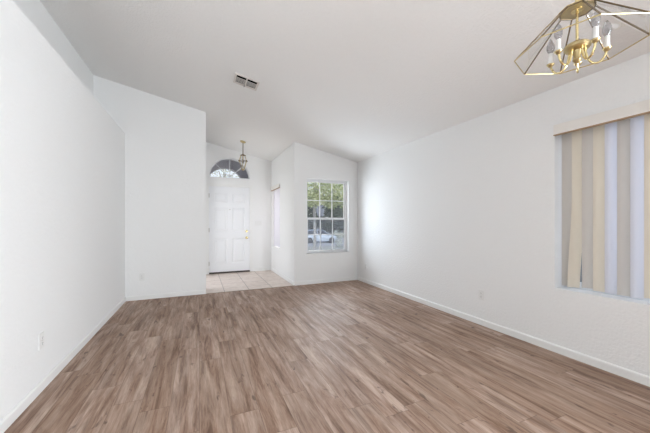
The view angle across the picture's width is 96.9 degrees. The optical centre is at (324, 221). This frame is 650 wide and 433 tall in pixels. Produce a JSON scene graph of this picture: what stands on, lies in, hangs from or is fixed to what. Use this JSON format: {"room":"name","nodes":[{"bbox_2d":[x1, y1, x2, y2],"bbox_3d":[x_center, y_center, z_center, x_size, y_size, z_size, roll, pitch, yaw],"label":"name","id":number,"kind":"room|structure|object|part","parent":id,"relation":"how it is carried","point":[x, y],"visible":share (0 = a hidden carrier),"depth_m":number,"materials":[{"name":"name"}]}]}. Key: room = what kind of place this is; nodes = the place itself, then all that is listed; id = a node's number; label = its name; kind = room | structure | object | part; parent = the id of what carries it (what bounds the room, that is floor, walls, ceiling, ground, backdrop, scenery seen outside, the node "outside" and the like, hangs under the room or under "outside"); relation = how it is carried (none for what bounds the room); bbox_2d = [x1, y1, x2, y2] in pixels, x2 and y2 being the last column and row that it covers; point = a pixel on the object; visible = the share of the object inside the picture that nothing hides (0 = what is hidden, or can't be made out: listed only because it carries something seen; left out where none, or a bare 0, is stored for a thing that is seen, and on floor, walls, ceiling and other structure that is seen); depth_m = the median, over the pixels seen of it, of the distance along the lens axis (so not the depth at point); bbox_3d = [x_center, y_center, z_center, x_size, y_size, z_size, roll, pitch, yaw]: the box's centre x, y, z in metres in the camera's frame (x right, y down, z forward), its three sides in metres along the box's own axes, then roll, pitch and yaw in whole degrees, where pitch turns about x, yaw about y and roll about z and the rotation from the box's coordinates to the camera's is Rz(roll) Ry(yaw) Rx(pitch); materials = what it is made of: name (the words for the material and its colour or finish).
{"room":"empty living room","nodes":[
{"label":"empty living room","id":0,"kind":"room"},
{"bbox_2d":[13,0,92,94],"bbox_3d":[-1.338,-1.785,-0.692,0.120,0.841,10.801,0,0,-24],"label":"wall","id":1,"kind":"structure","parent":0,"point":[34,10],"depth_m":3.15,"materials":[{"name":"white paint"}]},
{"bbox_2d":[0,0,124,420],"bbox_3d":[-1.131,-0.071,-0.602,0.452,2.583,10.801,0,0,-24],"label":"wall","id":2,"kind":"structure","parent":0,"point":[62,155],"depth_m":2.19,"materials":[{"name":"white paint"}]},
{"bbox_2d":[38,331,43,349],"bbox_3d":[-2.051,0.858,2.086,0.009,0.116,0.072,0,0,-24],"label":"wall outlet","id":3,"kind":"object","parent":2,"relation":"attached to","point":[41,335],"visible":1,"depth_m":2.07,"materials":[{"name":"white plastic"}]},
{"bbox_2d":[0,297,125,432],"bbox_3d":[-0.918,1.184,-0.509,0.013,0.072,10.801,0,0,-24],"label":"baseboard","id":4,"kind":"structure","parent":2,"relation":"attached to","point":[5,423],"depth_m":2.18,"materials":[{"name":"white paint"}]},
{"bbox_2d":[93,75,205,295],"bbox_3d":[-2.829,-0.504,4.637,1.686,3.449,0.160,0,0,-24],"label":"wall","id":5,"kind":"structure","parent":0,"point":[165,139],"depth_m":4.62,"materials":[{"name":"white paint"}]},
{"bbox_2d":[139,273,144,280],"bbox_3d":[-2.875,0.862,4.524,0.072,0.116,0.009,0,0,-24],"label":"wall outlet","id":6,"kind":"object","parent":5,"relation":"attached to","point":[141,275],"visible":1,"depth_m":4.52,"materials":[{"name":"white plastic"}]},
{"bbox_2d":[125,290,205,300],"bbox_3d":[-2.551,1.184,4.664,1.154,0.072,0.013,0,0,-24],"label":"baseboard","id":7,"kind":"structure","parent":5,"relation":"attached to","point":[196,292],"depth_m":4.64,"materials":[{"name":"white paint"}]},
{"bbox_2d":[210,161,247,178],"bbox_3d":[-2.835,-0.430,8.691,2.350,3.600,0.200,0,0,-24],"label":"wall","id":8,"kind":"structure","parent":0,"point":[234,166],"depth_m":8.62,"materials":[{"name":"white paint"}]},
{"bbox_2d":[206,142,270,267],"bbox_3d":[-2.089,-0.346,7.089,1.912,3.132,0.160,0,0,-24],"label":"wall","id":9,"kind":"structure","parent":0,"point":[259,169],"depth_m":7.18,"materials":[{"name":"white paint"}]},
{"bbox_2d":[209,158,248,178],"bbox_3d":[-2.317,-1.301,7.000,0.928,0.484,0.060,0,0,-24],"label":"window","id":10,"kind":"structure","parent":9,"relation":"in","point":[229,159],"depth_m":6.99,"materials":[{"name":"white plastic"}]},
{"bbox_2d":[206,183,252,274],"bbox_3d":[-2.300,0.155,6.957,1.065,2.130,0.194,0,0,-24],"label":"door","id":11,"kind":"structure","parent":9,"relation":"in","point":[229,207],"depth_m":6.92,"materials":[{"name":"white paint"}]},
{"bbox_2d":[253,267,270,270],"bbox_3d":[-1.579,1.184,7.217,0.475,0.072,0.013,0,0,-24],"label":"baseboard","id":12,"kind":"structure","parent":9,"relation":"attached to","point":[267,268],"depth_m":7.21,"materials":[{"name":"white paint"}]},
{"bbox_2d":[271,145,291,279],"bbox_3d":[-0.916,-0.158,6.541,0.200,2.756,1.782,0,0,-24],"label":"wall","id":13,"kind":"structure","parent":0,"point":[281,166],"depth_m":6.26,"materials":[{"name":"white paint"}]},
{"bbox_2d":[271,183,279,246],"bbox_3d":[-1.153,-0.140,6.899,0.114,1.471,0.809,0,0,-24],"label":"vertical blind","id":14,"kind":"object","parent":13,"relation":"attached to","point":[276,188],"visible":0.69,"depth_m":6.98,"materials":[{"name":"white plastic"}]},
{"bbox_2d":[271,267,293,284],"bbox_3d":[-0.982,1.184,6.425,0.013,0.072,1.942,0,0,-24],"label":"baseboard","id":15,"kind":"structure","parent":13,"relation":"attached to","point":[272,269],"depth_m":6.22,"materials":[{"name":"white paint"}]},
{"bbox_2d":[292,142,357,281],"bbox_3d":[0.110,-0.171,5.929,1.591,2.781,0.160,0,0,-24],"label":"wall","id":16,"kind":"structure","parent":0,"point":[308,162],"depth_m":5.72,"materials":[{"name":"white paint"}]},
{"bbox_2d":[294,276,356,285],"bbox_3d":[0.053,1.184,5.810,1.391,0.072,0.013,0,0,-24],"label":"baseboard","id":17,"kind":"structure","parent":16,"relation":"attached to","point":[355,277],"depth_m":5.78,"materials":[{"name":"white paint"}]},
{"bbox_2d":[306,179,348,254],"bbox_3d":[0.042,-0.105,5.887,0.945,1.495,0.162,0,0,-24],"label":"window","id":18,"kind":"structure","parent":16,"relation":"in","point":[333,251],"depth_m":5.96,"materials":[{"name":"white plastic"}]},
{"bbox_3d":[0.018,-0.439,5.942,0.876,0.787,0.026,0,0,-24],"label":"sash","id":19,"kind":"part","parent":18,"relation":"part of","materials":[{"name":"white plastic"}]},
{"bbox_3d":[0.030,0.254,5.915,0.876,0.688,0.026,0,0,-24],"label":"sash","id":20,"kind":"part","parent":18,"relation":"part of","materials":[{"name":"white plastic"}]},
{"bbox_3d":[0.056,0.631,5.854,0.945,0.022,0.090,0,0,-24],"label":"sill","id":21,"kind":"part","parent":18,"relation":"part of","materials":[{"name":"white paint"}]},
{"bbox_2d":[4,270,649,432],"bbox_3d":[0.402,1.280,1.109,4.909,0.120,13.113,0,0,-24],"label":"floor","id":22,"kind":"structure","parent":0,"point":[352,356],"depth_m":2.30,"materials":[{"name":"wood"}]},
{"bbox_2d":[207,285,294,293],"bbox_3d":[-1.299,1.218,5.202,1.570,0.004,0.014,0,0,-24],"label":"trim","id":23,"kind":"structure","parent":22,"relation":"on","point":[294,285],"depth_m":5.13,"materials":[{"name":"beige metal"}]},
{"bbox_2d":[40,0,649,161],"bbox_3d":[0.412,-1.799,1.136,4.869,1.158,13.153,0,0,-24],"label":"ceiling","id":24,"kind":"structure","parent":0,"point":[354,80],"depth_m":2.91,"materials":[{"name":"white paint"}]},
{"bbox_2d":[238,140,247,169],"bbox_3d":[-1.747,-1.412,6.135,0.205,0.639,0.208,0,0,-24],"label":"pendant lantern","id":25,"kind":"object","parent":24,"relation":"hanging from","point":[241,141],"visible":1,"depth_m":6.11,"materials":[{"name":"gold metal"}]},
{"bbox_2d":[233,72,259,90],"bbox_3d":[-0.998,-1.772,3.650,0.296,0.069,0.250,0,0,-24],"label":"ceiling vent","id":26,"kind":"object","parent":24,"relation":"in","point":[239,79],"visible":1,"depth_m":3.64,"materials":[{"name":"white metal"}]},
{"bbox_2d":[514,0,649,74],"bbox_3d":[1.249,-1.155,1.427,0.490,0.777,0.491,0,0,-43],"label":"chandelier","id":27,"kind":"object","parent":24,"relation":"hanging from","point":[579,8],"visible":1,"depth_m":1.40,"materials":[{"name":"gold metal"}]},
{"bbox_3d":[1.214,-0.812,1.490,0.010,0.090,0.092,0,0,-29],"label":"arm","id":28,"kind":"part","parent":27,"relation":"part of","materials":[{"name":"gold metal"}]},
{"bbox_3d":[1.179,-0.812,1.414,0.092,0.090,0.009,0,0,-11],"label":"arm","id":29,"kind":"part","parent":27,"relation":"part of","materials":[{"name":"gold metal"}]},
{"bbox_3d":[1.249,-0.964,1.427,0.011,0.168,0.011,0,0,-39],"label":"stem","id":30,"kind":"part","parent":27,"relation":"part of","materials":[{"name":"gold metal"}]},
{"bbox_3d":[1.249,-1.052,1.427,0.140,0.005,0.140,0,0,2],"label":"plate","id":31,"kind":"part","parent":27,"relation":"part of","materials":[{"name":"gold metal"}]},
{"bbox_3d":[1.241,-0.812,1.357,0.009,0.090,0.091,0,0,7],"label":"arm","id":32,"kind":"part","parent":27,"relation":"part of","materials":[{"name":"gold metal"}]},
{"bbox_3d":[1.314,-0.812,1.397,0.092,0.090,0.010,0,0,25],"label":"arm","id":33,"kind":"part","parent":27,"relation":"part of","materials":[{"name":"gold metal"}]},
{"bbox_2d":[358,52,649,376],"bbox_3d":[2.940,-0.025,1.179,0.200,2.491,10.811,0,0,-24],"label":"wall","id":34,"kind":"structure","parent":0,"point":[449,215],"depth_m":3.18,"materials":[{"name":"white paint"}]},
{"bbox_2d":[479,290,483,300],"bbox_3d":[1.851,0.865,3.413,0.009,0.116,0.072,0,0,-24],"label":"wall outlet","id":35,"kind":"object","parent":34,"relation":"attached to","point":[481,292],"visible":1,"depth_m":3.40,"materials":[{"name":"white plastic"}]},
{"bbox_2d":[357,276,649,386],"bbox_3d":[2.842,1.184,1.136,0.013,0.072,10.811,0,0,-24],"label":"baseboard","id":36,"kind":"structure","parent":34,"relation":"attached to","point":[640,378],"depth_m":2.85,"materials":[{"name":"white paint"}]},
{"bbox_2d":[553,99,649,298],"bbox_3d":[2.596,-0.152,1.840,0.161,1.506,1.938,0,0,-24],"label":"vertical blind","id":37,"kind":"object","parent":34,"relation":"attached to","point":[606,154],"visible":1,"depth_m":2.43,"materials":[{"name":"white plastic"}]},
{"bbox_2d":[564,282,649,301],"bbox_3d":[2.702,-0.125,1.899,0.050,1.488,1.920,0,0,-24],"label":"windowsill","id":38,"kind":"structure","parent":34,"relation":"in","point":[581,288],"depth_m":2.49,"materials":[{"name":"white plastic"}]},
{"label":"outside","id":39,"kind":"structure","parent":0,"visible":0},
{"bbox_3d":[-1.870,2.505,51.822,62.000,0.630,23.500,0,0,-24],"label":"ground","id":40,"kind":"structure","parent":39,"visible":0},
{"bbox_2d":[307,205,318,229],"bbox_3d":[-2.525,-0.728,43.894,4.132,7.498,3.415,0,0,2],"label":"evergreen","id":41,"kind":"object","parent":40,"relation":"on","point":[309,209],"visible":0.23,"depth_m":43.37,"materials":[{"name":"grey plant"}]},
{"bbox_2d":[307,205,343,233],"bbox_3d":[-1.711,-0.430,52.710,28.000,5.500,10.000,0,0,-24],"label":"neighbor house","id":42,"kind":"structure","parent":40,"relation":"on","point":[321,206],"depth_m":49.06,"materials":[{"name":"grey stone"}]},
{"bbox_2d":[319,196,343,237],"bbox_3d":[1.123,-0.772,41.355,4.024,7.037,3.321,0,0,-24],"label":"evergreen","id":43,"kind":"object","parent":40,"relation":"on","point":[336,223],"visible":0.56,"depth_m":40.81,"materials":[{"name":"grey plant"}]},
{"bbox_2d":[328,205,343,235],"bbox_3d":[2.295,-0.809,46.062,4.354,7.378,3.639,0,0,-24],"label":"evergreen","id":44,"kind":"object","parent":40,"relation":"on","point":[340,205],"visible":0.07,"depth_m":45.36,"materials":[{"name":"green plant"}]},
{"bbox_3d":[6.386,1.450,0.712,5.724,0.140,14.200,0,0,-24],"label":"ground","id":45,"kind":"structure","parent":0,"visible":0},
{"bbox_2d":[580,258,581,281],"bbox_3d":[7.061,0.425,1.006,0.150,1.910,14.200,0,0,-24],"label":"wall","id":46,"kind":"structure","parent":45,"relation":"on","point":[581,258],"depth_m":5.59,"materials":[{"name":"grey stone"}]},
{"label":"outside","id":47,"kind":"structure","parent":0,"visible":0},
{"bbox_2d":[308,238,343,246],"bbox_3d":[0.542,2.555,33.783,52.000,0.530,11.500,0,0,-24],"label":"street","id":48,"kind":"structure","parent":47,"point":[323,243],"depth_m":30.71,"materials":[{"name":"grey asphalt"}]},
{"bbox_2d":[308,230,336,242],"bbox_3d":[-0.633,1.562,32.123,3.920,1.455,1.950,0,0,-15],"label":"parked car","id":49,"kind":"object","parent":48,"relation":"on","point":[328,238],"visible":0.68,"depth_m":31.39,"materials":[{"name":"silver metal"}]},
{"bbox_3d":[-0.972,1.160,32.035,2.880,0.580,1.560,0,0,-15],"label":"greenhouse glass","id":50,"kind":"part","parent":49,"relation":"part of","materials":[{"name":"grey"}]},
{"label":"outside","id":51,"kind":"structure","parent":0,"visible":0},
{"bbox_2d":[308,245,343,249],"bbox_3d":[3.994,2.130,18.362,46.000,1.380,19.530,0,0,-24],"label":"yard","id":52,"kind":"structure","parent":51,"point":[341,246],"depth_m":23.71,"materials":[{"name":"grey"}]},
{"bbox_2d":[210,169,237,177],"bbox_3d":[-6.719,-1.200,17.981,3.329,6.540,1.921,0,0,-24],"label":"street tree","id":53,"kind":"object","parent":52,"relation":"on","point":[223,174],"visible":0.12,"depth_m":17.97,"materials":[{"name":"grey plant"}]},
{"bbox_2d":[307,182,342,249],"bbox_3d":[0.136,-0.892,13.322,5.088,5.336,2.219,0,0,-14],"label":"leafy tree","id":54,"kind":"object","parent":52,"relation":"on","point":[313,193],"visible":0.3,"depth_m":12.89,"materials":[{"name":"green plant"}]},
{"bbox_2d":[334,230,343,246],"bbox_3d":[1.195,1.440,24.756,1.027,1.590,0.769,0,0,-24],"label":"shrub","id":55,"kind":"object","parent":52,"relation":"on","point":[338,243],"visible":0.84,"depth_m":24.71,"materials":[{"name":"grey plant"}]}
]}

